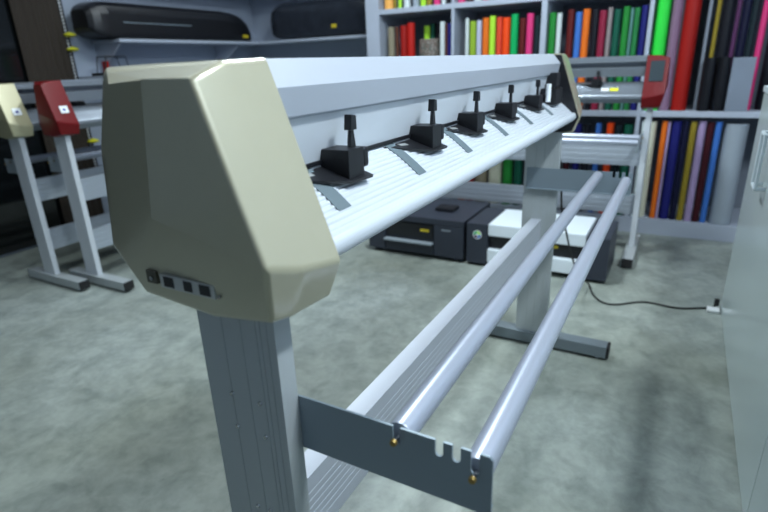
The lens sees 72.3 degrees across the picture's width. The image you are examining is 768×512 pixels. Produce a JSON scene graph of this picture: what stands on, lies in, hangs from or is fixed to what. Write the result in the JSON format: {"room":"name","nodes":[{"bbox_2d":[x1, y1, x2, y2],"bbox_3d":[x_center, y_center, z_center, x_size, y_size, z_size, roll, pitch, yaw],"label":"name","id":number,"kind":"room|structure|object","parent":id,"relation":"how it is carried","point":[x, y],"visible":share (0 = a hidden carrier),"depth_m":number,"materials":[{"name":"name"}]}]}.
{"room":"print shop","nodes":[
{"label":"print shop","id":0,"kind":"room"},
{"bbox_2d":[0,0,256,256],"bbox_3d":[-2.993,-1.190,2.684,0.150,2.900,6.670,9,23,28],"label":"wall","id":1,"kind":"structure","parent":0,"point":[85,57],"depth_m":4.37,"materials":[{"name":"grey paint"}]},
{"bbox_2d":[0,0,64,255],"bbox_3d":[-3.161,-0.829,2.269,0.033,2.480,3.600,9,23,28],"label":"window","id":2,"kind":"structure","parent":1,"relation":"in","point":[16,229],"depth_m":3.56,"materials":[{"name":"black"}]},
{"bbox_2d":[8,0,103,223],"bbox_3d":[-2.319,-1.350,3.620,0.020,2.450,0.310,9,23,28],"label":"door","id":3,"kind":"structure","parent":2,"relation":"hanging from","point":[38,25],"depth_m":3.61,"materials":[{"name":"brown wood"}]},
{"bbox_2d":[56,0,97,166],"bbox_3d":[-2.261,-1.458,3.778,0.044,2.000,0.032,9,23,28],"label":"rail","id":4,"kind":"object","parent":1,"relation":"attached to","point":[59,2],"visible":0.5,"depth_m":3.77,"materials":[{"name":"grey metal"}]},
{"bbox_2d":[63,32,75,36],"bbox_3d":[-2.213,-1.559,3.703,0.080,0.034,0.080,9,23,28],"label":"clip","id":5,"kind":"object","parent":4,"relation":"attached to","point":[68,34],"visible":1,"depth_m":3.68,"materials":[{"name":"yellow plastic"}]},
{"bbox_2d":[67,47,78,51],"bbox_3d":[-2.209,-1.470,3.736,0.080,0.034,0.080,9,23,28],"label":"clip","id":6,"kind":"object","parent":4,"relation":"attached to","point":[73,49],"visible":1,"depth_m":3.71,"materials":[{"name":"yellow plastic"}]},
{"bbox_2d":[88,138,98,142],"bbox_3d":[-2.187,-0.867,3.957,0.080,0.034,0.080,9,23,28],"label":"clip","id":7,"kind":"object","parent":4,"relation":"attached to","point":[92,140],"visible":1,"depth_m":3.94,"materials":[{"name":"yellow plastic"}]},
{"bbox_2d":[79,76,102,78],"bbox_3d":[-1.721,-1.548,4.470,0.328,0.022,1.640,9,23,28],"label":"wall shelf","id":8,"kind":"object","parent":1,"relation":"attached to","point":[85,77],"visible":0.03,"depth_m":3.80,"materials":[{"name":"grey metal"}]},
{"bbox_2d":[91,56,127,75],"bbox_3d":[-2.002,-1.409,3.894,0.150,0.134,0.280,9,23,28],"label":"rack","id":9,"kind":"object","parent":8,"relation":"on","point":[105,64],"visible":0.59,"depth_m":3.82,"materials":[{"name":"black plastic"}]},
{"bbox_2d":[91,39,257,72],"bbox_3d":[-1.686,-1.703,4.492,0.328,0.242,1.473,9,23,28],"label":"wall shelf","id":10,"kind":"object","parent":1,"relation":"attached to","point":[223,49],"visible":0.97,"depth_m":4.16,"materials":[{"name":"grey metal"}]},
{"bbox_2d":[70,1,250,40],"bbox_3d":[-1.726,-1.901,4.312,0.283,0.245,1.620,9,23,28],"label":"plotter","id":11,"kind":"object","parent":10,"relation":"on","point":[98,19],"visible":0.95,"depth_m":4.00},
{"bbox_2d":[250,0,367,57],"bbox_3d":[0.896,-1.921,4.274,5.300,2.900,0.130,9,23,28],"label":"wall","id":12,"kind":"structure","parent":0,"point":[261,10],"depth_m":5.18,"materials":[{"name":"grey paint"}]},
{"bbox_2d":[239,34,366,45],"bbox_3d":[-0.661,-2.000,4.877,1.688,0.022,0.326,9,23,28],"label":"wall shelf","id":13,"kind":"object","parent":12,"relation":"attached to","point":[364,36],"visible":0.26,"depth_m":4.78,"materials":[{"name":"grey metal"}]},
{"bbox_2d":[270,0,366,38],"bbox_3d":[-0.488,-2.125,4.705,1.220,0.307,0.285,9,23,28],"label":"printer","id":14,"kind":"object","parent":13,"relation":"on","point":[319,18],"visible":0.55,"depth_m":4.62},
{"bbox_2d":[0,231,742,511],"bbox_3d":[-0.652,0.547,2.064,5.300,0.100,6.800,9,23,28],"label":"floor","id":15,"kind":"structure","parent":0,"point":[106,403],"depth_m":2.00,"materials":[{"name":"concrete"}]},
{"bbox_2d":[0,82,110,290],"bbox_3d":[-1.546,-0.620,3.563,0.520,1.122,1.748,9,23,28],"label":"cutter","id":16,"kind":"object","parent":15,"relation":"on","point":[17,123],"visible":0.34,"depth_m":2.97,"materials":[{"name":"beige paint"}]},
{"bbox_2d":[26,102,101,130],"bbox_3d":[-1.585,-0.969,3.450,0.169,0.110,1.540,9,23,28],"label":"tray","id":17,"kind":"object","parent":16,"relation":"on","point":[32,120],"depth_m":2.84,"materials":[{"name":"silver metal"}]},
{"bbox_2d":[33,78,134,290],"bbox_3d":[-1.348,-0.574,3.409,0.520,1.128,1.458,9,23,28],"label":"cutter","id":18,"kind":"object","parent":15,"relation":"on","point":[60,120],"visible":0.32,"depth_m":2.87,"materials":[{"name":"red paint"}]},
{"bbox_2d":[72,104,101,128],"bbox_3d":[-1.388,-0.925,3.296,0.169,0.110,1.250,9,23,28],"label":"tray","id":19,"kind":"object","parent":18,"relation":"on","point":[84,116],"depth_m":2.84,"materials":[{"name":"silver metal"}]},
{"bbox_2d":[101,53,632,511],"bbox_3d":[0.223,0.076,1.426,0.654,1.160,1.791,9,23,28],"label":"cutter","id":20,"kind":"object","parent":15,"relation":"on","point":[237,189],"visible":1,"depth_m":0.67,"materials":[{"name":"beige paint"}]},
{"bbox_2d":[163,276,173,287],"bbox_3d":[-0.250,0.030,0.611,0.016,0.012,0.002,9,23,28],"label":"socket","id":21,"kind":"object","parent":20,"relation":"attached to","point":[168,281],"depth_m":0.61,"materials":[{"name":"black plastic"}]},
{"bbox_2d":[183,281,192,292],"bbox_3d":[-0.222,0.035,0.596,0.013,0.012,0.002,9,23,28],"label":"socket","id":22,"kind":"object","parent":20,"relation":"attached to","point":[187,285],"depth_m":0.59,"materials":[{"name":"black plastic"}]},
{"bbox_2d":[198,284,210,296],"bbox_3d":[-0.199,0.038,0.584,0.016,0.012,0.002,9,23,28],"label":"socket","id":23,"kind":"object","parent":20,"relation":"attached to","point":[204,290],"depth_m":0.58,"materials":[{"name":"black plastic"}]},
{"bbox_2d":[310,103,575,255],"bbox_3d":[0.223,-0.285,1.286,0.205,0.110,1.583,9,23,28],"label":"tray","id":24,"kind":"object","parent":20,"relation":"on","point":[355,198],"depth_m":0.86,"materials":[{"name":"grey metal"}]},
{"bbox_2d":[560,161,719,308],"bbox_3d":[1.055,-0.172,2.438,0.973,0.869,0.415,-6,20,-11],"label":"power cable","id":25,"kind":"object","parent":20,"relation":"hanging from","point":[716,301],"visible":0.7,"depth_m":2.50,"materials":[{"name":"black rubber"}]},
{"bbox_2d":[369,198,490,260],"bbox_3d":[0.297,-0.205,3.458,0.654,0.285,0.530,9,23,28],"label":"printer","id":26,"kind":"object","parent":15,"relation":"on","point":[439,228],"visible":0.82,"depth_m":3.26,"materials":[{"name":"grey plastic"}]},
{"bbox_2d":[384,236,433,245],"bbox_3d":[0.151,-0.094,3.289,0.330,0.013,0.042,9,23,28],"label":"tray","id":27,"kind":"object","parent":26,"relation":"on","point":[407,240],"depth_m":3.29,"materials":[{"name":"metal"}]},
{"bbox_2d":[466,208,617,281],"bbox_3d":[0.914,-0.079,3.075,0.780,0.267,0.365,9,23,28],"label":"printer","id":28,"kind":"object","parent":15,"relation":"on","point":[489,231],"visible":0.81,"depth_m":2.97,"materials":[{"name":"grey plastic"}]},
{"bbox_2d":[487,248,576,273],"bbox_3d":[0.844,0.028,2.961,0.534,0.080,0.044,9,23,28],"label":"tray","id":29,"kind":"object","parent":28,"relation":"on","point":[562,262],"depth_m":2.88,"materials":[{"name":"white plastic"}]},
{"bbox_2d":[442,55,670,267],"bbox_3d":[0.770,-0.649,3.377,1.754,1.140,0.522,9,23,28],"label":"cutter","id":30,"kind":"object","parent":15,"relation":"on","point":[609,149],"visible":0.41,"depth_m":3.01,"materials":[{"name":"red paint"}]},
{"bbox_2d":[575,81,643,102],"bbox_3d":[0.773,-1.013,3.274,1.546,0.110,0.169,9,23,28],"label":"tray","id":31,"kind":"object","parent":30,"relation":"on","point":[594,91],"depth_m":2.96,"materials":[{"name":"silver metal"}]},
{"bbox_2d":[365,0,767,242],"bbox_3d":[1.391,-1.479,3.599,3.190,2.500,0.520,9,23,28],"label":"shelf unit","id":32,"kind":"object","parent":15,"relation":"on","point":[378,18],"visible":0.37,"depth_m":3.64,"materials":[{"name":"grey"}]},
{"bbox_2d":[384,0,393,8],"bbox_3d":[0.033,-2.154,3.899,0.077,0.596,0.077,9,23,28],"label":"roll","id":33,"kind":"object","parent":32,"relation":"on","point":[389,4],"visible":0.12,"depth_m":3.96,"materials":[{"name":"orange plastic"}]},
{"bbox_2d":[388,27,394,55],"bbox_3d":[0.066,-1.470,4.130,0.052,0.599,0.052,9,23,28],"label":"roll","id":34,"kind":"object","parent":32,"relation":"on","point":[391,30],"visible":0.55,"depth_m":4.04,"materials":[{"name":"beige plastic"}]},
{"bbox_2d":[395,27,398,55],"bbox_3d":[0.109,-1.458,4.094,0.026,0.598,0.026,9,23,28],"label":"roll","id":35,"kind":"object","parent":32,"relation":"on","point":[396,28],"visible":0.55,"depth_m":4.01,"materials":[{"name":"brown plastic"}]},
{"bbox_2d":[398,0,401,7],"bbox_3d":[0.110,-2.135,3.830,0.025,0.603,0.025,9,23,28],"label":"roll","id":36,"kind":"object","parent":32,"relation":"on","point":[399,1],"visible":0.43,"depth_m":3.92,"materials":[{"name":"green plastic"}]},
{"bbox_2d":[400,25,407,55],"bbox_3d":[0.161,-1.459,4.082,0.056,0.604,0.056,9,23,28],"label":"roll","id":37,"kind":"object","parent":32,"relation":"on","point":[403,29],"visible":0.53,"depth_m":3.99,"materials":[{"name":"red plastic"}]},
{"bbox_2d":[404,0,410,7],"bbox_3d":[0.164,-2.130,3.815,0.050,0.599,0.050,9,23,28],"label":"roll","id":38,"kind":"object","parent":32,"relation":"on","point":[407,3],"visible":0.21,"depth_m":3.89,"materials":[{"name":"white plastic"}]},
{"bbox_2d":[407,23,414,55],"bbox_3d":[0.213,-1.458,4.053,0.058,0.620,0.058,9,23,28],"label":"roll","id":39,"kind":"object","parent":32,"relation":"on","point":[410,26],"visible":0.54,"depth_m":3.96,"materials":[{"name":"red plastic"}]},
{"bbox_2d":[413,0,419,6],"bbox_3d":[0.228,-2.124,3.780,0.049,0.608,0.049,9,23,28],"label":"roll","id":40,"kind":"object","parent":32,"relation":"on","point":[415,2],"visible":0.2,"depth_m":3.86,"materials":[{"name":"white plastic"}]},
{"bbox_2d":[421,0,425,5],"bbox_3d":[0.279,-2.112,3.749,0.040,0.604,0.040,9,23,28],"label":"roll","id":41,"kind":"object","parent":32,"relation":"on","point":[423,2],"visible":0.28,"depth_m":3.83,"materials":[{"name":"green plastic"}]},
{"bbox_2d":[419,39,439,55],"bbox_3d":[0.352,-1.391,4.029,0.156,0.500,0.156,9,23,28],"label":"drum","id":42,"kind":"object","parent":32,"relation":"on","point":[427,47],"visible":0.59,"depth_m":3.90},
{"bbox_2d":[424,26,429,38],"bbox_3d":[0.342,-1.485,4.139,0.047,0.600,0.047,9,23,28],"label":"roll","id":43,"kind":"object","parent":42,"relation":"in","point":[426,28],"visible":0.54,"depth_m":4.04,"materials":[{"name":"green plastic"}]},
{"bbox_2d":[430,24,434,38],"bbox_3d":[0.383,-1.484,4.115,0.037,0.612,0.037,9,23,28],"label":"roll","id":44,"kind":"object","parent":42,"relation":"in","point":[432,26],"visible":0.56,"depth_m":4.02,"materials":[{"name":"teal"}]},
{"bbox_2d":[435,23,439,38],"bbox_3d":[0.424,-1.478,4.094,0.047,0.614,0.047,9,23,28],"label":"roll","id":45,"kind":"object","parent":42,"relation":"in","point":[437,25],"visible":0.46,"depth_m":3.99,"materials":[{"name":"black plastic"}]},
{"bbox_2d":[440,21,444,55],"bbox_3d":[0.436,-1.415,3.924,0.035,0.611,0.035,9,23,28],"label":"roll","id":46,"kind":"object","parent":32,"relation":"on","point":[442,24],"visible":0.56,"depth_m":3.85,"materials":[{"name":"white plastic"}]},
{"bbox_2d":[445,23,446,55],"bbox_3d":[0.462,-1.401,3.903,0.016,0.597,0.016,9,23,28],"label":"roll","id":47,"kind":"object","parent":32,"relation":"on","point":[445,23],"visible":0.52,"depth_m":3.83,"materials":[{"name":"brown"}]},
{"bbox_2d":[447,24,447,54],"bbox_3d":[0.468,-1.468,4.072,0.048,0.606,0.048,9,23,28],"label":"roll","id":48,"kind":"object","parent":32,"relation":"on","point":[447,24],"visible":0.04,"depth_m":4.00,"materials":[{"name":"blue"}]},
{"bbox_2d":[448,23,450,54],"bbox_3d":[0.486,-1.400,3.898,0.030,0.597,0.030,9,23,28],"label":"roll","id":49,"kind":"object","parent":32,"relation":"on","point":[449,24],"visible":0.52,"depth_m":3.82,"materials":[{"name":"blue plastic"}]},
{"bbox_2d":[465,18,468,54],"bbox_3d":[0.602,-1.392,3.830,0.026,0.620,0.026,9,23,28],"label":"roll","id":50,"kind":"object","parent":32,"relation":"on","point":[467,19],"visible":0.55,"depth_m":3.76,"materials":[{"name":"white plastic"}]},
{"bbox_2d":[469,21,476,54],"bbox_3d":[0.644,-1.380,3.824,0.048,0.599,0.048,9,23,28],"label":"roll","id":51,"kind":"object","parent":32,"relation":"on","point":[473,24],"visible":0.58,"depth_m":3.74,"materials":[{"name":"green plastic"}]},
{"bbox_2d":[476,20,481,54],"bbox_3d":[0.682,-1.373,3.797,0.037,0.602,0.037,9,23,28],"label":"roll","id":52,"kind":"object","parent":32,"relation":"on","point":[479,22],"visible":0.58,"depth_m":3.72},
{"bbox_2d":[475,171,486,201],"bbox_3d":[0.749,-0.723,4.044,0.090,0.609,0.090,9,23,28],"label":"roll","id":53,"kind":"object","parent":32,"relation":"on","point":[482,177],"visible":0.09,"depth_m":4.05,"materials":[{"name":"brown"}]},
{"bbox_2d":[482,18,489,54],"bbox_3d":[0.725,-1.374,3.777,0.046,0.614,0.046,9,23,28],"label":"roll","id":54,"kind":"object","parent":32,"relation":"on","point":[486,21],"visible":0.55,"depth_m":3.70,"materials":[{"name":"orange plastic"}]},
{"bbox_2d":[489,16,495,54],"bbox_3d":[0.767,-1.371,3.752,0.042,0.623,0.042,9,23,28],"label":"roll","id":55,"kind":"object","parent":32,"relation":"on","point":[492,35],"visible":0.52,"depth_m":3.67,"materials":[{"name":"green plastic"}]},
{"bbox_2d":[488,162,501,202],"bbox_3d":[0.848,-0.714,3.995,0.100,0.620,0.100,9,23,28],"label":"roll","id":56,"kind":"object","parent":32,"relation":"on","point":[495,173],"visible":0.18,"depth_m":3.99,"materials":[{"name":"beige plastic"}]},
{"bbox_2d":[496,17,502,54],"bbox_3d":[0.810,-1.359,3.730,0.040,0.612,0.040,9,23,28],"label":"roll","id":57,"kind":"object","parent":32,"relation":"on","point":[499,19],"visible":0.54,"depth_m":3.65,"materials":[{"name":"red"}]},
{"bbox_2d":[502,17,510,54],"bbox_3d":[0.855,-1.352,3.713,0.052,0.607,0.052,9,23,28],"label":"roll","id":58,"kind":"object","parent":32,"relation":"on","point":[506,20],"visible":0.54,"depth_m":3.63,"materials":[{"name":"orange plastic"}]},
{"bbox_2d":[502,159,512,203],"bbox_3d":[0.928,-0.694,3.938,0.070,0.615,0.070,9,23,28],"label":"roll","id":59,"kind":"object","parent":32,"relation":"on","point":[507,164],"visible":0.36,"depth_m":3.93,"materials":[{"name":"green plastic"}]},
{"bbox_2d":[510,14,518,53],"bbox_3d":[0.904,-1.352,3.683,0.050,0.624,0.050,9,23,28],"label":"roll","id":60,"kind":"object","parent":32,"relation":"on","point":[514,17],"visible":0.55,"depth_m":3.60,"materials":[{"name":"green plastic"}]},
{"bbox_2d":[512,160,522,204],"bbox_3d":[0.996,-0.673,3.899,0.060,0.598,0.060,9,23,28],"label":"roll","id":61,"kind":"object","parent":32,"relation":"on","point":[517,180],"visible":0.35,"depth_m":3.90,"materials":[{"name":"teal plastic"}]},
{"bbox_2d":[519,18,525,53],"bbox_3d":[0.952,-1.329,3.657,0.038,0.596,0.038,9,23,28],"label":"roll","id":62,"kind":"object","parent":32,"relation":"on","point":[522,20],"visible":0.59,"depth_m":3.58,"materials":[{"name":"red plastic"}]},
{"bbox_2d":[525,13,534,53],"bbox_3d":[0.996,-1.335,3.634,0.047,0.621,0.047,9,23,28],"label":"roll","id":63,"kind":"object","parent":32,"relation":"on","point":[530,16],"visible":0.55,"depth_m":3.55,"materials":[{"name":"pink plastic"}]},
{"bbox_2d":[533,15,540,53],"bbox_3d":[1.039,-1.319,3.610,0.039,0.604,0.039,9,23,28],"label":"roll","id":64,"kind":"object","parent":32,"relation":"on","point":[537,18],"visible":0.54,"depth_m":3.53,"materials":[{"name":"black plastic"}]},
{"bbox_2d":[547,12,556,53],"bbox_3d":[1.127,-1.312,3.565,0.045,0.615,0.045,9,23,28],"label":"roll","id":65,"kind":"object","parent":32,"relation":"on","point":[553,16],"visible":0.58,"depth_m":3.49,"materials":[{"name":"green plastic"}]},
{"bbox_2d":[555,13,562,53],"bbox_3d":[1.162,-1.301,3.540,0.032,0.610,0.032,9,23,28],"label":"roll","id":66,"kind":"object","parent":32,"relation":"on","point":[560,15],"visible":0.55,"depth_m":3.47,"materials":[{"name":"white plastic"}]},
{"bbox_2d":[560,162,568,209],"bbox_3d":[1.291,-0.628,3.731,0.040,0.608,0.040,9,23,28],"label":"roll","id":67,"kind":"object","parent":32,"relation":"on","point":[565,164],"visible":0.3,"depth_m":3.71,"materials":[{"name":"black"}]},
{"bbox_2d":[565,9,574,57],"bbox_3d":[1.226,-1.300,3.509,0.042,0.624,0.042,9,23,28],"label":"roll","id":68,"kind":"object","parent":32,"relation":"on","point":[571,13],"visible":0.49,"depth_m":3.43,"materials":[{"name":"red plastic"}]},
{"bbox_2d":[572,123,581,169],"bbox_3d":[1.347,-0.620,3.705,0.045,0.607,0.045,9,23,28],"label":"roll","id":69,"kind":"object","parent":32,"relation":"on","point":[575,166],"visible":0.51,"depth_m":3.61,"materials":[{"name":"blue plastic"}]},
{"bbox_2d":[573,12,582,81],"bbox_3d":[1.270,-1.285,3.488,0.041,0.607,0.041,9,23,28],"label":"roll","id":70,"kind":"object","parent":32,"relation":"on","point":[579,15],"visible":0.59,"depth_m":3.42,"materials":[{"name":"blue plastic"}]},
{"bbox_2d":[578,9,590,105],"bbox_3d":[1.312,-1.286,3.467,0.046,0.621,0.046,9,23,28],"label":"roll","id":71,"kind":"object","parent":32,"relation":"on","point":[587,12],"visible":0.56,"depth_m":3.40,"materials":[{"name":"orange plastic"}]},
{"bbox_2d":[579,124,590,210],"bbox_3d":[1.397,-0.611,3.679,0.045,0.604,0.045,9,23,28],"label":"roll","id":72,"kind":"object","parent":32,"relation":"on","point":[587,127],"visible":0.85,"depth_m":3.58,"materials":[{"name":"black"}]},
{"bbox_2d":[584,9,599,109],"bbox_3d":[1.358,-1.276,3.442,0.043,0.616,0.043,9,23,28],"label":"roll","id":73,"kind":"object","parent":32,"relation":"on","point":[595,15],"visible":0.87,"depth_m":3.38,"materials":[{"name":"black"}]},
{"bbox_2d":[588,123,601,211],"bbox_3d":[1.459,-0.605,3.640,0.038,0.615,0.038,9,23,28],"label":"roll","id":74,"kind":"object","parent":32,"relation":"on","point":[598,125],"visible":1,"depth_m":3.54,"materials":[{"name":"blue plastic"}]},
{"bbox_2d":[591,10,607,109],"bbox_3d":[1.399,-1.266,3.423,0.046,0.607,0.046,9,23,28],"label":"roll","id":75,"kind":"object","parent":32,"relation":"on","point":[603,13],"visible":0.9,"depth_m":3.36,"materials":[{"name":"red plastic"}]},
{"bbox_2d":[599,7,613,109],"bbox_3d":[1.433,-1.263,3.393,0.027,0.620,0.027,9,23,28],"label":"roll","id":76,"kind":"object","parent":32,"relation":"on","point":[610,14],"visible":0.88,"depth_m":3.34,"materials":[{"name":"grey"}]},
{"bbox_2d":[598,122,614,212],"bbox_3d":[1.525,-0.598,3.610,0.047,0.618,0.047,9,23,28],"label":"roll","id":77,"kind":"object","parent":32,"relation":"on","point":[610,125],"visible":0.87,"depth_m":3.51,"materials":[{"name":"orange"}]},
{"bbox_2d":[605,9,621,109],"bbox_3d":[1.473,-1.253,3.382,0.041,0.606,0.041,9,23,28],"label":"roll","id":78,"kind":"object","parent":32,"relation":"on","point":[618,12],"visible":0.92,"depth_m":3.32,"materials":[{"name":"teal plastic"}]},
{"bbox_2d":[611,125,622,177],"bbox_3d":[1.571,-0.584,3.586,0.042,0.604,0.042,9,23,28],"label":"roll","id":79,"kind":"object","parent":32,"relation":"on","point":[619,128],"visible":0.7,"depth_m":3.55,"materials":[{"name":"black"}]},
{"bbox_2d":[613,6,630,109],"bbox_3d":[1.518,-1.252,3.357,0.042,0.618,0.042,9,23,28],"label":"roll","id":80,"kind":"object","parent":32,"relation":"on","point":[627,9],"visible":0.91,"depth_m":3.30,"materials":[{"name":"green plastic"}]},
{"bbox_2d":[616,124,634,214],"bbox_3d":[1.627,-0.581,3.564,0.060,0.610,0.060,9,23,28],"label":"roll","id":81,"kind":"object","parent":32,"relation":"on","point":[628,128],"visible":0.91,"depth_m":3.53,"materials":[{"name":"teal plastic"}]},
{"bbox_2d":[620,8,634,109],"bbox_3d":[1.541,-1.239,3.334,0.019,0.607,0.019,9,23,28],"label":"roll","id":82,"kind":"object","parent":32,"relation":"on","point":[632,9],"visible":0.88,"depth_m":3.28,"materials":[{"name":"teal plastic"}]},
{"bbox_2d":[623,7,640,109],"bbox_3d":[1.569,-1.238,3.327,0.033,0.608,0.033,9,23,28],"label":"roll","id":83,"kind":"object","parent":32,"relation":"on","point":[637,9],"visible":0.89,"depth_m":3.27,"materials":[{"name":"green plastic"}]},
{"bbox_2d":[630,120,644,215],"bbox_3d":[1.696,-0.577,3.507,0.029,0.638,0.029,9,23,28],"label":"roll","id":84,"kind":"object","parent":32,"relation":"on","point":[643,121],"visible":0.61,"depth_m":3.51,"materials":[{"name":"white plastic"}]},
{"bbox_2d":[630,5,649,109],"bbox_3d":[1.608,-1.237,3.308,0.039,0.618,0.039,9,23,28],"label":"roll","id":85,"kind":"object","parent":32,"relation":"on","point":[645,10],"visible":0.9,"depth_m":3.25,"materials":[{"name":"blue plastic"}]},
{"bbox_2d":[639,121,656,216],"bbox_3d":[1.743,-0.572,3.495,0.052,0.632,0.052,9,23,28],"label":"roll","id":86,"kind":"object","parent":32,"relation":"on","point":[654,123],"visible":0.64,"depth_m":3.47,"materials":[{"name":"beige plastic"}]},
{"bbox_2d":[643,0,671,109],"bbox_3d":[1.692,-1.518,3.174,0.079,1.232,0.079,9,23,28],"label":"roll","id":87,"kind":"object","parent":32,"relation":"on","point":[663,10],"visible":0.65,"depth_m":3.19,"materials":[{"name":"green plastic"}]},
{"bbox_2d":[649,121,668,217],"bbox_3d":[1.802,-0.560,3.453,0.033,0.635,0.033,9,23,28],"label":"roll","id":88,"kind":"object","parent":32,"relation":"on","point":[665,123],"visible":1,"depth_m":3.44,"materials":[{"name":"orange plastic"}]},
{"bbox_2d":[655,122,670,217],"bbox_3d":[1.821,-0.552,3.435,0.016,0.630,0.016,9,23,28],"label":"roll","id":89,"kind":"object","parent":32,"relation":"on","point":[669,123],"visible":1,"depth_m":3.42,"materials":[{"name":"purple"}]},
{"bbox_2d":[658,120,682,218],"bbox_3d":[1.867,-0.556,3.432,0.057,0.637,0.057,9,23,28],"label":"roll","id":90,"kind":"object","parent":32,"relation":"on","point":[676,128],"visible":1,"depth_m":3.41,"materials":[{"name":"blue plastic"}]},
{"bbox_2d":[659,0,684,110],"bbox_3d":[1.754,-1.509,3.128,0.058,1.240,0.058,9,23,28],"label":"roll","id":91,"kind":"object","parent":32,"relation":"on","point":[678,5],"visible":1,"depth_m":3.19,"materials":[{"name":"purple"}]},
{"bbox_2d":[669,121,689,219],"bbox_3d":[1.906,-0.546,3.399,0.035,0.638,0.035,9,23,28],"label":"roll","id":92,"kind":"object","parent":32,"relation":"on","point":[686,124],"visible":1,"depth_m":3.38,"materials":[{"name":"blue plastic"}]},
{"bbox_2d":[670,0,702,110],"bbox_3d":[1.831,-1.494,3.107,0.087,1.221,0.087,9,23,28],"label":"roll","id":93,"kind":"object","parent":32,"relation":"on","point":[692,12],"visible":1,"depth_m":3.18,"materials":[{"name":"red plastic"}]},
{"bbox_2d":[676,121,697,219],"bbox_3d":[1.944,-0.539,3.380,0.036,0.636,0.036,9,23,28],"label":"roll","id":94,"kind":"object","parent":32,"relation":"on","point":[693,128],"visible":1,"depth_m":3.36,"materials":[{"name":"yellow"}]},
{"bbox_2d":[683,121,706,220],"bbox_3d":[1.986,-0.535,3.361,0.044,0.639,0.044,9,23,28],"label":"roll","id":95,"kind":"object","parent":32,"relation":"on","point":[702,126],"visible":1,"depth_m":3.34,"materials":[{"name":"purple plastic"}]},
{"bbox_2d":[691,122,714,221],"bbox_3d":[2.025,-0.526,3.339,0.039,0.633,0.039,9,23,28],"label":"roll","id":96,"kind":"object","parent":32,"relation":"on","point":[710,127],"visible":1,"depth_m":3.32,"materials":[{"name":"red plastic"}]},
{"bbox_2d":[696,57,717,110],"bbox_3d":[1.948,-1.035,3.175,0.068,0.305,0.068,9,23,28],"label":"roll","id":97,"kind":"object","parent":32,"relation":"on","point":[709,66],"visible":1,"depth_m":3.15,"materials":[{"name":"black plastic"}]},
{"bbox_2d":[699,121,722,222],"bbox_3d":[2.060,-0.521,3.318,0.035,0.637,0.035,9,23,28],"label":"roll","id":98,"kind":"object","parent":32,"relation":"on","point":[718,128],"visible":1,"depth_m":3.30,"materials":[{"name":"blue plastic"}]},
{"bbox_2d":[708,0,722,57],"bbox_3d":[1.983,-1.504,3.100,0.026,1.234,0.026,9,23,28],"label":"roll","id":99,"kind":"object","parent":32,"relation":"on","point":[719,4],"visible":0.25,"depth_m":3.14,"materials":[{"name":"yellow"}]},
{"bbox_2d":[709,57,731,110],"bbox_3d":[2.010,-1.025,3.142,0.068,0.305,0.068,9,23,28],"label":"roll","id":100,"kind":"object","parent":32,"relation":"on","point":[724,63],"visible":1,"depth_m":3.12,"materials":[{"name":"black plastic"}]},
{"bbox_2d":[709,0,736,109],"bbox_3d":[2.028,-1.493,3.078,0.066,1.225,0.066,9,23,28],"label":"roll","id":101,"kind":"object","parent":32,"relation":"on","point":[729,6],"visible":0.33,"depth_m":3.11,"materials":[{"name":"black plastic"}]},
{"bbox_2d":[708,122,749,224],"bbox_3d":[2.155,-0.510,3.294,0.124,0.625,0.124,9,23,28],"label":"roll","id":102,"kind":"object","parent":32,"relation":"on","point":[735,135],"visible":1,"depth_m":3.25,"materials":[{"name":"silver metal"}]},
{"bbox_2d":[723,0,742,108],"bbox_3d":[2.072,-1.485,3.055,0.025,1.224,0.025,9,23,28],"label":"roll","id":103,"kind":"object","parent":32,"relation":"on","point":[740,2],"visible":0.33,"depth_m":3.11,"materials":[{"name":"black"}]},
{"bbox_2d":[724,57,756,110],"bbox_3d":[2.091,-1.007,3.090,0.113,0.301,0.050,9,23,28],"label":"roll","id":104,"kind":"object","parent":32,"relation":"on","point":[743,68],"visible":1,"depth_m":3.07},
{"bbox_2d":[734,0,752,57],"bbox_3d":[2.108,-1.479,3.037,0.045,1.222,0.045,9,23,28],"label":"roll","id":105,"kind":"object","parent":32,"relation":"on","point":[747,7],"visible":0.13,"depth_m":3.08,"materials":[{"name":"blue plastic"}]},
{"bbox_2d":[743,0,760,56],"bbox_3d":[2.145,-1.483,3.013,0.037,1.243,0.037,9,23,28],"label":"roll","id":106,"kind":"object","parent":32,"relation":"on","point":[757,3],"visible":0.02,"depth_m":3.06,"materials":[{"name":"black plastic"}]},
{"bbox_2d":[747,0,767,109],"bbox_3d":[2.188,-1.468,2.994,0.034,1.224,0.034,9,23,28],"label":"roll","id":107,"kind":"object","parent":32,"relation":"on","point":[764,17],"visible":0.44,"depth_m":3.06,"materials":[{"name":"pink plastic"}]},
{"bbox_2d":[754,40,767,109],"bbox_3d":[2.245,-1.460,2.963,0.060,1.227,0.060,9,23,28],"label":"roll","id":108,"kind":"object","parent":32,"relation":"on","point":[763,81],"visible":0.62,"depth_m":3.11,"materials":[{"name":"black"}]},
{"bbox_2d":[707,306,719,313],"bbox_3d":[1.545,0.253,2.469,0.052,0.016,0.049,9,23,28],"label":"power adapter","id":109,"kind":"object","parent":15,"relation":"on","point":[710,309],"visible":1,"depth_m":2.46,"materials":[{"name":"white plastic"}]},
{"bbox_2d":[721,85,767,511],"bbox_3d":[1.101,0.352,0.802,0.796,1.008,3.345,9,23,28],"label":"base cabinet","id":110,"kind":"object","parent":15,"relation":"on","point":[744,305],"visible":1,"depth_m":1.70,"materials":[{"name":"white metal"}]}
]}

